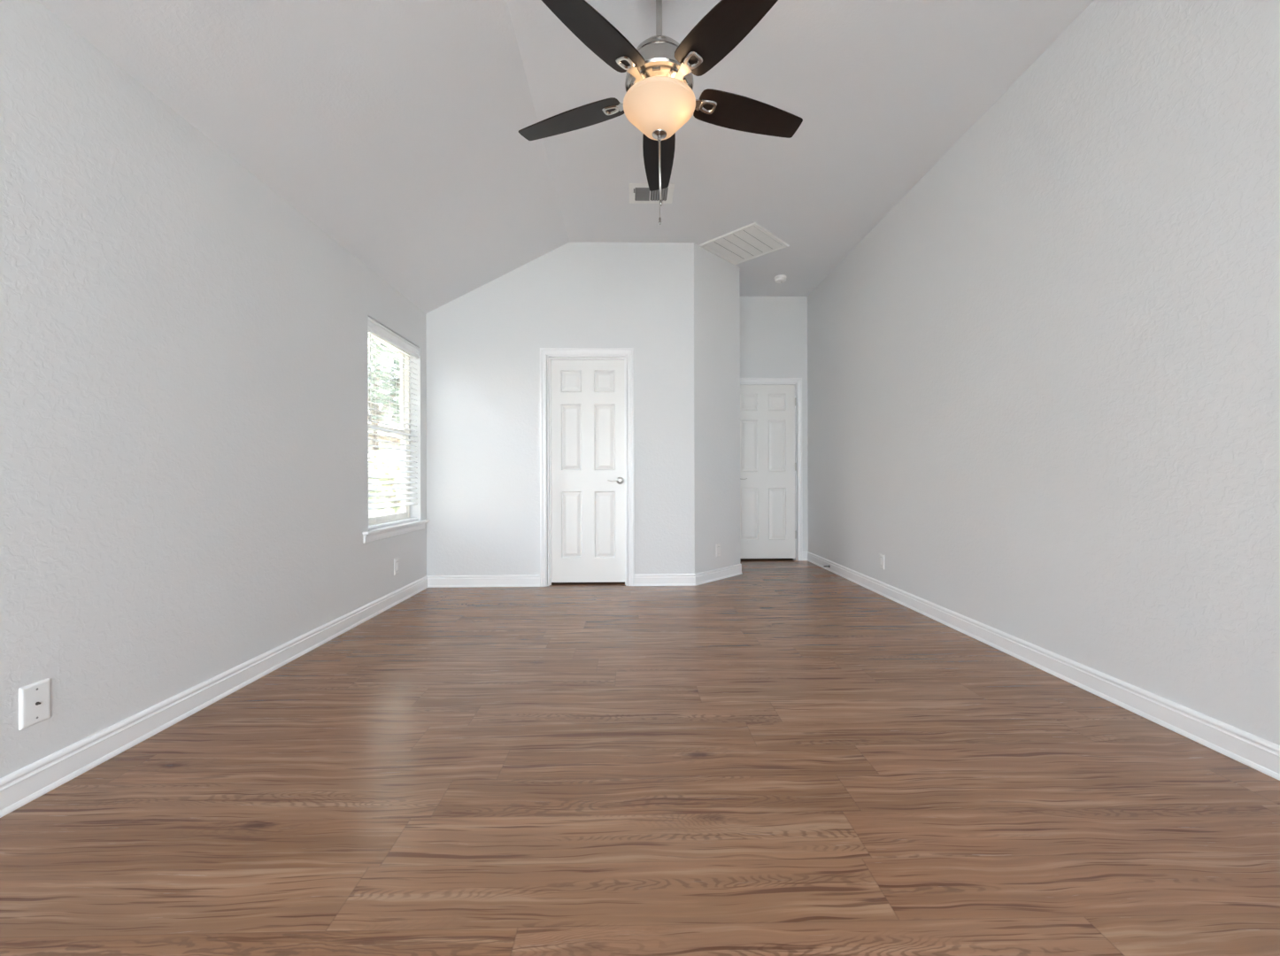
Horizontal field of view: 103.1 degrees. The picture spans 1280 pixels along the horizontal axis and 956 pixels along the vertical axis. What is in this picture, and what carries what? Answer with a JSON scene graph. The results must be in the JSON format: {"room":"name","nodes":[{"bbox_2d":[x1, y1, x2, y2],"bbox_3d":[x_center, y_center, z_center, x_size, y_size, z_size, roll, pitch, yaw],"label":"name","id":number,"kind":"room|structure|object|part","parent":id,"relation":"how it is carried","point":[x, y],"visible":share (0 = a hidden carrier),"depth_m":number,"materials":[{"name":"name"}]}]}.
{"room":"empty bedroom","nodes":[
{"label":"empty bedroom","id":0,"kind":"room"},
{"bbox_2d":[0,0,426,778],"bbox_3d":[-1.922,-0.245,2.352,0.160,2.410,9.893,0,0,-1],"label":"wall","id":1,"kind":"structure","parent":0,"point":[184,359],"depth_m":1.91,"materials":[{"name":"paint"}]},
{"bbox_2d":[18,678,50,730],"bbox_3d":[-1.816,0.680,1.532,0.016,0.124,0.080,0,0,-1],"label":"wall plate","id":2,"kind":"object","parent":1,"relation":"attached to","point":[34,698],"visible":1,"depth_m":1.52,"materials":[{"name":"plastic"}]},
{"bbox_2d":[0,575,428,817],"bbox_3d":[-1.806,0.907,1.022,0.018,0.103,6.911,0,0,-1],"label":"baseboard","id":3,"kind":"structure","parent":1,"relation":"attached to","point":[19,788],"depth_m":1.93,"materials":[{"name":"wood"}]},
{"bbox_2d":[362,330,429,543],"bbox_3d":[-1.925,-0.339,3.913,0.192,1.556,1.027,0,0,-1],"label":"window","id":4,"kind":"structure","parent":1,"relation":"in","point":[398,512],"depth_m":4.02,"materials":[{"name":"plastic"}]},
{"bbox_3d":[-2.001,-0.719,3.912,0.004,0.663,0.735,0,0,-1],"label":"pane","id":5,"kind":"part","parent":4,"relation":"part of","materials":[{"name":"clear glass"}]},
{"bbox_3d":[-2.001,-0.719,3.912,0.022,0.731,0.803,0,0,-1],"label":"sash","id":6,"kind":"part","parent":4,"relation":"part of","materials":[{"name":"glass"}]},
{"bbox_3d":[-1.975,-0.033,3.911,0.004,0.649,0.727,0,0,-1],"label":"pane","id":7,"kind":"part","parent":4,"relation":"part of","materials":[{"name":"clear glass"}]},
{"bbox_3d":[-1.974,-0.033,3.911,0.025,0.725,0.803,0,0,-1],"label":"sash","id":8,"kind":"part","parent":4,"relation":"part of","materials":[{"name":"plastic"}]},
{"bbox_3d":[-1.989,-0.377,3.911,0.065,1.478,0.867,0,0,-1],"label":"frame","id":9,"kind":"part","parent":4,"relation":"part of","materials":[{"name":"plastic"}]},
{"bbox_2d":[367,316,419,529],"bbox_3d":[-1.905,-0.379,3.913,0.064,1.470,0.851,0,0,-1],"label":"window blind","id":10,"kind":"object","parent":4,"relation":"attached to","point":[373,327],"visible":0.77,"depth_m":3.90,"materials":[{"name":"white plastic"}]},
{"bbox_3d":[-1.906,-0.359,3.612,0.053,1.400,0.002,0,0,-1],"label":"ladder cord","id":11,"kind":"part","parent":10,"relation":"part of","materials":[{"name":"white fabric"}]},
{"bbox_3d":[-1.911,-0.359,3.933,0.053,1.400,0.002,0,0,-1],"label":"ladder cord","id":12,"kind":"part","parent":10,"relation":"part of","materials":[{"name":"white fabric"}]},
{"bbox_3d":[-1.909,0.347,3.912,0.050,0.018,0.843,0,0,-1],"label":"rail","id":13,"kind":"part","parent":10,"relation":"part of","materials":[{"name":"white plastic"}]},
{"bbox_3d":[-1.917,-0.358,4.233,0.053,1.400,0.002,0,0,-1],"label":"ladder cord","id":14,"kind":"part","parent":10,"relation":"part of","materials":[{"name":"white fabric"}]},
{"bbox_3d":[-1.890,0.371,3.912,0.127,0.021,1.027,0,0,-1],"label":"sill","id":15,"kind":"part","parent":4,"relation":"part of","materials":[{"name":"ceramic"}]},
{"bbox_2d":[393,557,399,575],"bbox_3d":[-1.862,0.677,3.896,0.010,0.124,0.079,0,0,-1],"label":"wall outlet","id":16,"kind":"object","parent":1,"relation":"attached to","point":[396,560],"visible":1,"depth_m":3.88,"materials":[{"name":"plastic"}]},
{"bbox_2d":[425,242,694,586],"bbox_3d":[-0.701,-0.566,4.560,2.365,3.048,0.120,0,0,-1],"label":"wall","id":17,"kind":"structure","parent":0,"point":[483,344],"depth_m":4.50,"materials":[{"name":"paint"}]},
{"bbox_2d":[427,574,540,587],"bbox_3d":[-1.379,0.909,4.477,0.996,0.103,0.018,0,0,-1],"label":"baseboard","id":18,"kind":"structure","parent":17,"relation":"attached to","point":[511,580],"depth_m":4.47,"materials":[{"name":"wood"}]},
{"bbox_2d":[539,347,634,586],"bbox_3d":[-0.468,-0.096,4.554,0.830,2.107,0.138,0,0,-1],"label":"trim","id":19,"kind":"structure","parent":17,"relation":"attached to","point":[551,353],"depth_m":4.50,"materials":[{"name":"wood"}]},
{"bbox_2d":[550,359,624,582],"bbox_3d":[-0.468,-0.067,4.569,0.676,2.012,0.090,0,0,-1],"label":"door","id":20,"kind":"structure","parent":17,"relation":"in","point":[588,405],"depth_m":4.58,"materials":[{"name":"wood"}]},
{"bbox_3d":[-0.180,0.022,4.558,0.066,0.066,0.053,0,0,-1],"label":"handle","id":21,"kind":"part","parent":20,"relation":"part of","materials":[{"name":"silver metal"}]},
{"bbox_2d":[634,573,695,586],"bbox_3d":[0.222,0.904,4.506,0.546,0.103,0.018,0,0,-1],"label":"baseboard","id":22,"kind":"structure","parent":17,"relation":"attached to","point":[644,579],"depth_m":4.50,"materials":[{"name":"wood"}]},
{"bbox_2d":[37,0,1094,313],"bbox_3d":[0.073,-1.810,2.390,4.162,0.869,9.893,0,0,-1],"label":"ceiling","id":23,"kind":"structure","parent":0,"point":[392,127],"depth_m":2.66,"materials":[{"name":"paint"}]},
{"bbox_2d":[629,183,674,203],"bbox_3d":[0.082,-2.085,3.739,0.326,0.016,0.260,0,0,-1],"label":"ceiling vent","id":24,"kind":"object","parent":23,"relation":"in","point":[639,193],"visible":0.82,"depth_m":3.74,"materials":[{"name":"metal"}]},
{"bbox_2d":[518,0,802,224],"bbox_3d":[0.088,-1.577,2.157,1.272,1.035,1.231,0,0,-1],"label":"ceiling fan","id":25,"kind":"object","parent":23,"relation":"hanging from","point":[659,98],"visible":1,"depth_m":2.02,"materials":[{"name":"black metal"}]},
{"bbox_3d":[-0.308,-1.585,2.257,0.488,0.006,0.157,-3,10,20],"label":"blade","id":26,"kind":"part","parent":25,"relation":"part of","materials":[{"name":"black wood"}]},
{"bbox_3d":[-0.174,-1.586,1.789,0.157,0.006,0.488,14,11,37],"label":"blade","id":27,"kind":"part","parent":25,"relation":"part of","materials":[{"name":"black wood"}]},
{"bbox_3d":[0.095,-1.586,2.529,0.157,0.006,0.488,-11,-3,2],"label":"blade","id":28,"kind":"part","parent":25,"relation":"part of","materials":[{"name":"black wood"}]},
{"bbox_3d":[0.081,-1.491,2.115,0.303,0.131,0.303,0,0,-1],"label":"lamp shade","id":29,"kind":"part","parent":25,"relation":"part of","materials":[{"name":"beige glass"}]},
{"bbox_3d":[0.083,-1.282,2.114,0.012,0.254,0.009,0,0,-1],"label":"pull chain","id":30,"kind":"part","parent":25,"relation":"part of","materials":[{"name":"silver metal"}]},
{"bbox_3d":[0.312,-1.587,1.772,0.157,0.006,0.488,13,-5,-34],"label":"blade","id":31,"kind":"part","parent":25,"relation":"part of","materials":[{"name":"black wood"}]},
{"bbox_3d":[0.478,-1.588,2.230,0.488,0.006,0.157,2,-12,-16],"label":"blade","id":32,"kind":"part","parent":25,"relation":"part of","materials":[{"name":"black wood"}]},
{"bbox_2d":[698,222,789,264],"bbox_3d":[0.936,-2.088,4.568,0.580,0.013,0.580,0,0,44],"label":"ceiling vent","id":33,"kind":"object","parent":23,"relation":"in","point":[752,241],"visible":1,"depth_m":4.54,"materials":[{"name":"metal"}]},
{"bbox_2d":[774,274,786,284],"bbox_3d":[1.465,-2.058,5.300,0.122,0.075,0.122,0,0,-1],"label":"smoke detector","id":34,"kind":"object","parent":23,"relation":"attached to","point":[779,279],"visible":1,"depth_m":5.26,"materials":[{"name":"white plastic"}]},
{"bbox_2d":[0,558,1279,955],"bbox_3d":[0.082,1.004,2.387,4.162,0.100,9.893,0,0,-1],"label":"floor","id":35,"kind":"structure","parent":0,"point":[779,757],"depth_m":1.48,"materials":[{"name":"brown wood"}]},
{"bbox_2d":[693,243,740,573],"bbox_3d":[0.697,-0.570,4.825,0.113,3.048,0.735,0,0,44],"label":"wall","id":36,"kind":"structure","parent":0,"point":[716,280],"depth_m":4.76,"materials":[{"name":"paint"}]},
{"bbox_2d":[694,563,742,586],"bbox_3d":[0.749,0.902,4.778,0.018,0.103,0.750,0,0,44],"label":"baseboard","id":37,"kind":"structure","parent":36,"relation":"attached to","point":[719,574],"depth_m":4.76,"materials":[{"name":"wood"}]},
{"bbox_2d":[716,543,721,556],"bbox_3d":[0.740,0.679,4.775,0.010,0.122,0.079,0,0,44],"label":"wall outlet","id":38,"kind":"object","parent":36,"relation":"attached to","point":[718,545],"visible":1,"depth_m":4.77,"materials":[{"name":"plastic"}]},
{"bbox_2d":[739,296,808,560],"bbox_3d":[0.014,-0.567,5.895,3.842,3.048,0.120,0,0,-1],"label":"wall","id":39,"kind":"structure","parent":0,"point":[774,329],"depth_m":5.87,"materials":[{"name":"paint"}]},
{"bbox_2d":[740,385,796,558],"bbox_3d":[1.431,-0.073,5.862,0.750,2.008,0.090,0,0,-1],"label":"door","id":40,"kind":"structure","parent":39,"relation":"in","point":[767,465],"depth_m":5.88,"materials":[{"name":"wood"}]},
{"bbox_2d":[740,377,802,560],"bbox_3d":[1.425,-0.101,5.911,0.892,2.107,0.138,0,0,-1],"label":"trim","id":41,"kind":"structure","parent":39,"relation":"attached to","point":[797,381],"depth_m":5.86,"materials":[{"name":"wood"}]},
{"bbox_2d":[802,551,807,560],"bbox_3d":[1.907,0.899,5.859,0.067,0.103,0.018,0,0,-1],"label":"baseboard","id":42,"kind":"structure","parent":39,"relation":"attached to","point":[805,553],"depth_m":5.86,"materials":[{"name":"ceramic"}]},
{"bbox_2d":[807,0,1279,745],"bbox_3d":[2.078,-0.577,2.425,0.160,3.048,9.893,0,0,-1],"label":"wall","id":43,"kind":"structure","parent":0,"point":[1044,386],"depth_m":2.25,"materials":[{"name":"paint"}]},
{"bbox_2d":[879,553,884,569],"bbox_3d":[1.966,0.679,4.136,0.010,0.120,0.079,0,0,-1],"label":"wall outlet","id":44,"kind":"object","parent":43,"relation":"attached to","point":[881,556],"visible":1,"depth_m":4.13,"materials":[{"name":"plastic"}]},
{"bbox_2d":[807,551,1279,780],"bbox_3d":[2.006,0.895,1.752,0.018,0.103,8.233,0,0,-1],"label":"baseboard","id":45,"kind":"structure","parent":43,"relation":"attached to","point":[1262,755],"depth_m":2.17,"materials":[{"name":"wood"}]}
]}

